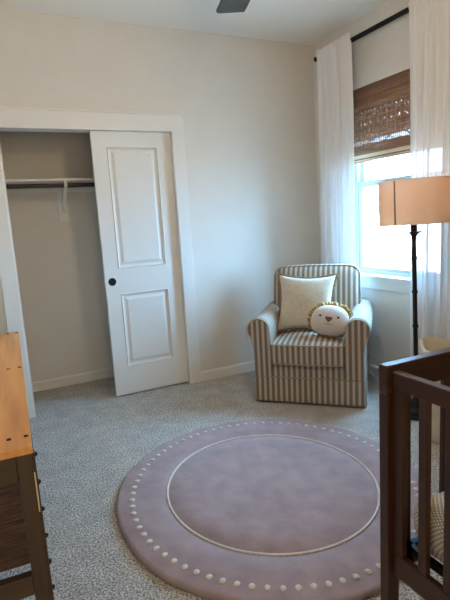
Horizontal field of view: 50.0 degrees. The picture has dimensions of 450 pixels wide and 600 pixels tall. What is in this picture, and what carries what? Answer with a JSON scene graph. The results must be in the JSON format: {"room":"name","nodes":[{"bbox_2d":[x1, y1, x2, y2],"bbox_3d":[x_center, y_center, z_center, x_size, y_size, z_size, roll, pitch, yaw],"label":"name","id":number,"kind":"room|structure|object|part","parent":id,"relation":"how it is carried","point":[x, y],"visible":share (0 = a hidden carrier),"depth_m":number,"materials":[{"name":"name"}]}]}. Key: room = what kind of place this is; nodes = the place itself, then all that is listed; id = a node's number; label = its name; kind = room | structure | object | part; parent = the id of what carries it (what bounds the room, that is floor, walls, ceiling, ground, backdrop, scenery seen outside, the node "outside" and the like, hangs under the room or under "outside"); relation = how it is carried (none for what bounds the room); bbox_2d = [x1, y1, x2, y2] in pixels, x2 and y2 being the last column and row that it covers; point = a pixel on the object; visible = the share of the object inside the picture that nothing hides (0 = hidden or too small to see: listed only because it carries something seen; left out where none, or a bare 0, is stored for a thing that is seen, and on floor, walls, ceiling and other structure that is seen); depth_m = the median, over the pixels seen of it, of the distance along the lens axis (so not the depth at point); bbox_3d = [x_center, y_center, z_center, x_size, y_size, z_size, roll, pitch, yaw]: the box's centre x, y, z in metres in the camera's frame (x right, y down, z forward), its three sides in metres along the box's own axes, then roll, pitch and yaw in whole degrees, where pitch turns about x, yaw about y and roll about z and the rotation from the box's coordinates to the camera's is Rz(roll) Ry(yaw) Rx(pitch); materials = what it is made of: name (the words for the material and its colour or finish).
{"room":"bedroom","nodes":[
{"label":"bedroom","id":0,"kind":"room"},
{"bbox_2d":[0,131,112,381],"bbox_3d":[-1.080,-0.638,3.926,1.549,2.772,0.570,-8,10,-25],"label":"wall","id":1,"kind":"structure","parent":0,"point":[59,264],"depth_m":4.04,"materials":[{"name":"white paint"}]},
{"bbox_2d":[5,178,94,221],"bbox_3d":[-1.113,-0.816,3.943,1.389,0.324,0.300,-8,10,-25],"label":"closet shelf","id":2,"kind":"object","parent":1,"relation":"attached to","point":[61,192],"visible":0.57,"depth_m":3.87,"materials":[{"name":"white paint"}]},
{"bbox_2d":[6,182,94,188],"bbox_3d":[-1.066,-0.911,3.814,1.389,0.033,0.033,-8,10,-25],"label":"closet rod","id":3,"kind":"object","parent":2,"relation":"attached to","point":[48,185],"visible":0.49,"depth_m":3.67,"materials":[{"name":"brown metal"}]},
{"bbox_3d":[-1.341,-0.769,3.996,0.075,0.242,0.018,-8,10,-25],"label":"bracket plate","id":4,"kind":"part","parent":2,"relation":"part of","materials":[{"name":"white paint"}]},
{"bbox_2d":[32,367,113,391],"bbox_3d":[-1.084,0.661,4.320,1.385,0.085,0.013,-8,10,-25],"label":"baseboard","id":5,"kind":"structure","parent":1,"relation":"attached to","point":[68,380],"depth_m":4.20,"materials":[{"name":"white paint"}]},
{"bbox_2d":[0,8,318,370],"bbox_3d":[-0.672,-0.633,3.745,3.320,2.772,0.110,-8,10,-25],"label":"wall","id":6,"kind":"structure","parent":0,"point":[247,105],"depth_m":3.94,"materials":[{"name":"white paint"}]},
{"bbox_2d":[0,106,201,417],"bbox_3d":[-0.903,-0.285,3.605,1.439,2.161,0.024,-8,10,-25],"label":"trim","id":7,"kind":"structure","parent":6,"relation":"attached to","point":[9,116],"depth_m":3.49,"materials":[{"name":"white paint"}]},
{"bbox_2d":[89,131,187,395],"bbox_3d":[-0.648,-0.270,3.792,0.606,2.014,0.039,-8,10,-25],"label":"door","id":8,"kind":"structure","parent":6,"relation":"in","point":[132,171],"depth_m":3.77,"materials":[{"name":"white paint"}]},
{"bbox_3d":[-0.861,-0.138,3.691,0.061,0.061,0.007,-8,10,-25],"label":"finger pull","id":9,"kind":"part","parent":8,"relation":"part of","materials":[{"name":"black metal"}]},
{"bbox_2d":[201,361,254,380],"bbox_3d":[0.361,0.569,4.344,1.255,0.085,0.013,-8,10,-25],"label":"baseboard","id":10,"kind":"structure","parent":6,"relation":"attached to","point":[220,372],"depth_m":4.18,"materials":[{"name":"white paint"}]},
{"bbox_2d":[245,325,249,337],"bbox_3d":[0.210,0.274,4.233,0.072,0.116,0.008,-8,10,-25],"label":"wall outlet","id":11,"kind":"object","parent":6,"relation":"attached to","point":[246,332],"visible":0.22,"depth_m":4.22,"materials":[{"name":"beige plastic"}]},
{"bbox_2d":[0,0,389,44],"bbox_3d":[0.343,-1.747,1.307,3.770,0.100,6.350,-8,10,-25],"label":"ceiling","id":12,"kind":"structure","parent":0,"point":[308,22],"depth_m":3.43,"materials":[{"name":"white paint"}]},
{"bbox_2d":[216,0,249,12],"bbox_3d":[0.045,-1.565,1.941,1.384,0.430,1.377,-8,10,-25],"label":"ceiling fan","id":13,"kind":"object","parent":12,"relation":"hanging from","point":[225,6],"visible":1,"depth_m":2.57,"materials":[{"name":"grey"}]},
{"bbox_2d":[0,370,442,599],"bbox_3d":[0.515,1.081,1.778,3.770,0.100,6.350,-8,10,-25],"label":"floor","id":14,"kind":"structure","parent":0,"point":[87,438],"depth_m":2.96,"materials":[{"name":"carpet"}]},
{"bbox_2d":[0,331,54,599],"bbox_3d":[-1.060,0.690,2.097,0.450,0.754,1.735,-8,10,-23],"label":"dresser","id":15,"kind":"object","parent":14,"relation":"on","point":[18,467],"visible":1,"depth_m":1.38,"materials":[{"name":"brown wood"}]},
{"bbox_3d":[-0.729,0.654,1.307,0.346,0.256,0.008,-8,10,-23],"label":"reed panel","id":16,"kind":"part","parent":15,"relation":"part of","materials":[{"name":"brown wood"}]},
{"bbox_3d":[-0.717,0.844,1.340,0.347,0.062,0.030,-8,10,-23],"label":"rail","id":17,"kind":"part","parent":15,"relation":"part of","materials":[{"name":"brown wood"}]},
{"bbox_3d":[-0.544,0.785,1.413,0.040,0.730,0.040,-8,10,-23],"label":"leg","id":18,"kind":"part","parent":15,"relation":"part of","materials":[{"name":"brown wood"}]},
{"bbox_2d":[116,419,433,599],"bbox_3d":[0.228,0.923,2.430,1.517,0.030,1.593,-8,10,-25],"label":"round rug","id":19,"kind":"object","parent":14,"relation":"on","point":[254,509],"visible":0.77,"depth_m":2.19,"materials":[{"name":"fabric"}]},
{"bbox_2d":[247,264,373,406],"bbox_3d":[0.672,0.228,3.663,0.855,0.943,0.683,0,10,19],"label":"armchair","id":20,"kind":"object","parent":14,"relation":"on","point":[299,366],"visible":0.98,"depth_m":3.44,"materials":[{"name":"beige fabric"}]},
{"bbox_3d":[0.345,0.276,3.772,0.165,0.452,0.635,0,10,19],"label":"arm","id":21,"kind":"part","parent":20,"relation":"part of"},
{"bbox_2d":[277,272,337,331],"bbox_3d":[0.615,0.024,3.668,0.483,0.462,0.197,0,10,20],"label":"throw pillow","id":22,"kind":"object","parent":20,"relation":"on","point":[298,296],"visible":0.75,"depth_m":3.62,"materials":[{"name":"beige fabric"}]},
{"bbox_2d":[271,329,345,365],"bbox_3d":[0.650,0.328,3.599,0.520,0.186,0.512,0,10,19],"label":"seat cushion","id":23,"kind":"object","parent":20,"relation":"on","point":[295,347],"depth_m":3.39,"materials":[{"name":"fabric"}]},
{"bbox_3d":[0.686,0.506,3.703,0.744,0.210,0.618,0,10,19],"label":"seat","id":24,"kind":"part","parent":20,"relation":"part of","materials":[{"name":"fabric"}]},
{"bbox_3d":[0.729,0.055,3.832,0.670,0.661,0.256,0,10,19],"label":"backrest","id":25,"kind":"part","parent":20,"relation":"part of","materials":[{"name":"fabric"}]},
{"bbox_2d":[307,301,353,337],"bbox_3d":[0.754,0.144,3.454,0.332,0.258,0.166,1,10,23],"label":"pillow","id":26,"kind":"object","parent":20,"relation":"on","point":[329,319],"visible":0.88,"depth_m":3.41,"materials":[{"name":"white fabric"}]},
{"bbox_3d":[0.997,0.273,3.549,0.165,0.452,0.635,0,10,19],"label":"arm","id":27,"kind":"part","parent":20,"relation":"part of"},
{"bbox_2d":[378,176,449,420],"bbox_3d":[1.185,0.013,3.045,0.414,1.508,0.414,-8,10,-25],"label":"floor lamp","id":28,"kind":"object","parent":14,"relation":"on","point":[413,202],"visible":0.85,"depth_m":2.79,"materials":[{"name":"beige fabric"}]},
{"bbox_3d":[1.148,-0.596,2.943,0.406,0.259,0.406,-9,10,-25],"label":"lamp shade","id":29,"kind":"part","parent":28,"relation":"part of","materials":[{"name":"fabric"}]},
{"bbox_2d":[379,348,449,599],"bbox_3d":[1.254,0.585,1.421,1.400,0.905,0.734,-8,10,-25],"label":"crib","id":30,"kind":"object","parent":14,"relation":"on","point":[417,376],"visible":0.98,"depth_m":1.38,"materials":[{"name":"brown wood"}]},
{"bbox_3d":[0.495,0.669,1.455,0.045,0.820,0.034,-8,10,-25],"label":"post","id":31,"kind":"part","parent":30,"relation":"part of","materials":[{"name":"brown wood"}]},
{"bbox_3d":[1.077,0.139,1.665,1.400,0.084,0.034,-8,10,-25],"label":"rail","id":32,"kind":"part","parent":30,"relation":"part of","materials":[{"name":"brown wood"}]},
{"bbox_3d":[0.626,0.265,1.071,0.026,0.051,0.665,-8,10,-25],"label":"rail","id":33,"kind":"part","parent":30,"relation":"part of","materials":[{"name":"brown wood"}]},
{"bbox_3d":[1.111,0.708,1.760,1.309,0.080,0.026,-8,10,-25],"label":"rail","id":34,"kind":"part","parent":30,"relation":"part of","materials":[{"name":"brown wood"}]},
{"bbox_3d":[0.660,0.832,1.165,0.020,0.074,0.665,-8,10,-25],"label":"rail","id":35,"kind":"part","parent":30,"relation":"part of","materials":[{"name":"brown wood"}]},
{"bbox_2d":[414,491,443,562],"bbox_3d":[1.255,0.612,1.425,1.312,0.154,0.600,-8,10,-25],"label":"mattress","id":36,"kind":"object","parent":30,"relation":"in","point":[437,501],"visible":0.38,"depth_m":1.34,"materials":[{"name":"beige fabric"}]},
{"bbox_2d":[419,337,449,443],"bbox_3d":[1.331,0.521,2.821,0.347,0.562,0.375,-1,10,16],"label":"hamper","id":37,"kind":"object","parent":14,"relation":"on","point":[426,344],"visible":0.34,"depth_m":2.82,"materials":[{"name":"beige fabric"}]},
{"bbox_2d":[313,0,409,365],"bbox_3d":[2.093,-0.507,1.977,0.130,2.772,5.720,-8,10,-25],"label":"wall","id":38,"kind":"structure","parent":0,"point":[383,53],"depth_m":3.67,"materials":[{"name":"white paint"}]},
{"bbox_2d":[314,7,408,61],"bbox_3d":[1.112,-1.917,3.368,0.109,0.044,1.514,-8,10,-25],"label":"curtain rod","id":39,"kind":"object","parent":38,"relation":"attached to","point":[405,11],"visible":0.59,"depth_m":3.34,"materials":[{"name":"black metal"}]},
{"bbox_2d":[316,33,354,263],"bbox_3d":[0.901,-0.711,3.994,0.126,2.632,0.492,-6,10,-12],"label":"curtain","id":40,"kind":"object","parent":39,"relation":"hanging from","point":[334,60],"visible":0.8,"depth_m":3.85,"materials":[{"name":"white fabric"}]},
{"bbox_2d":[408,0,449,396],"bbox_3d":[1.358,-0.584,3.064,0.129,2.632,0.482,-11,12,-37],"label":"curtain","id":41,"kind":"object","parent":39,"relation":"hanging from","point":[429,20],"visible":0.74,"depth_m":3.06,"materials":[{"name":"white fabric"}]},
{"bbox_2d":[369,363,378,376],"bbox_3d":[1.791,0.736,2.821,0.013,0.085,3.985,-8,10,-25],"label":"baseboard","id":42,"kind":"structure","parent":38,"relation":"attached to","point":[373,369],"depth_m":3.97,"materials":[{"name":"white paint"}]},
{"bbox_2d":[353,69,409,163],"bbox_3d":[1.219,-1.327,3.495,0.038,0.560,0.908,-8,10,-25],"label":"blind","id":43,"kind":"object","parent":38,"relation":"attached to","point":[381,107],"visible":0.56,"depth_m":3.58,"materials":[{"name":"brown wicker"}]},
{"bbox_3d":[1.221,-1.299,3.505,0.001,0.335,0.857,-8,10,-25],"label":"warp cord","id":44,"kind":"part","parent":43,"relation":"part of","materials":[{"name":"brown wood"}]},
{"bbox_3d":[1.205,-1.596,3.452,0.033,0.015,0.908,-8,10,-25],"label":"head rail","id":45,"kind":"part","parent":43,"relation":"part of","materials":[{"name":"brown wicker"}]},
{"bbox_3d":[1.193,-1.531,3.456,0.002,0.141,0.894,-8,10,-25],"label":"valance cord","id":46,"kind":"part","parent":43,"relation":"part of","materials":[{"name":"brown fabric"}]},
{"bbox_3d":[1.221,-1.360,3.492,0.004,0.464,0.908,-8,10,-25],"label":"shade panel","id":47,"kind":"part","parent":43,"relation":"part of","materials":[{"name":"brown wicker"}]},
{"bbox_2d":[355,162,410,276],"bbox_3d":[1.309,-0.901,3.598,0.073,1.448,0.920,-8,10,-25],"label":"window","id":48,"kind":"structure","parent":38,"relation":"in","point":[361,182],"depth_m":3.97,"materials":[{"name":"white plastic"}]},
{"bbox_3d":[1.304,-1.232,3.550,0.026,0.719,0.860,-8,10,-25],"label":"sash","id":49,"kind":"part","parent":48,"relation":"part of","materials":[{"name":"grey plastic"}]},
{"bbox_2d":[361,277,409,293],"bbox_3d":[1.267,-0.111,3.685,0.016,0.088,1.000,-8,10,-25],"label":"trim","id":50,"kind":"structure","parent":38,"relation":"attached to","point":[388,285],"depth_m":3.72,"materials":[{"name":"white paint"}]},
{"bbox_2d":[361,272,409,282],"bbox_3d":[1.275,-0.167,3.682,0.100,0.020,1.040,-8,10,-25],"label":"trim","id":51,"kind":"structure","parent":38,"relation":"attached to","point":[367,275],"depth_m":3.70,"materials":[{"name":"white paint"}]},
{"bbox_2d":[365,161,391,275],"bbox_3d":[2.055,-0.577,2.330,0.105,3.200,6.400,-8,10,-25],"label":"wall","id":52,"kind":"structure","parent":0,"point":[369,206],"depth_m":4.09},
{"label":"outside","id":53,"kind":"structure","parent":0,"visible":0},
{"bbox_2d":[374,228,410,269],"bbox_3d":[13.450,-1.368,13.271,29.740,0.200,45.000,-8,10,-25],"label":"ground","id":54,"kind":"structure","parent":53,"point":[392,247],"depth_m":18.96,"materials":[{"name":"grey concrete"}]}
]}

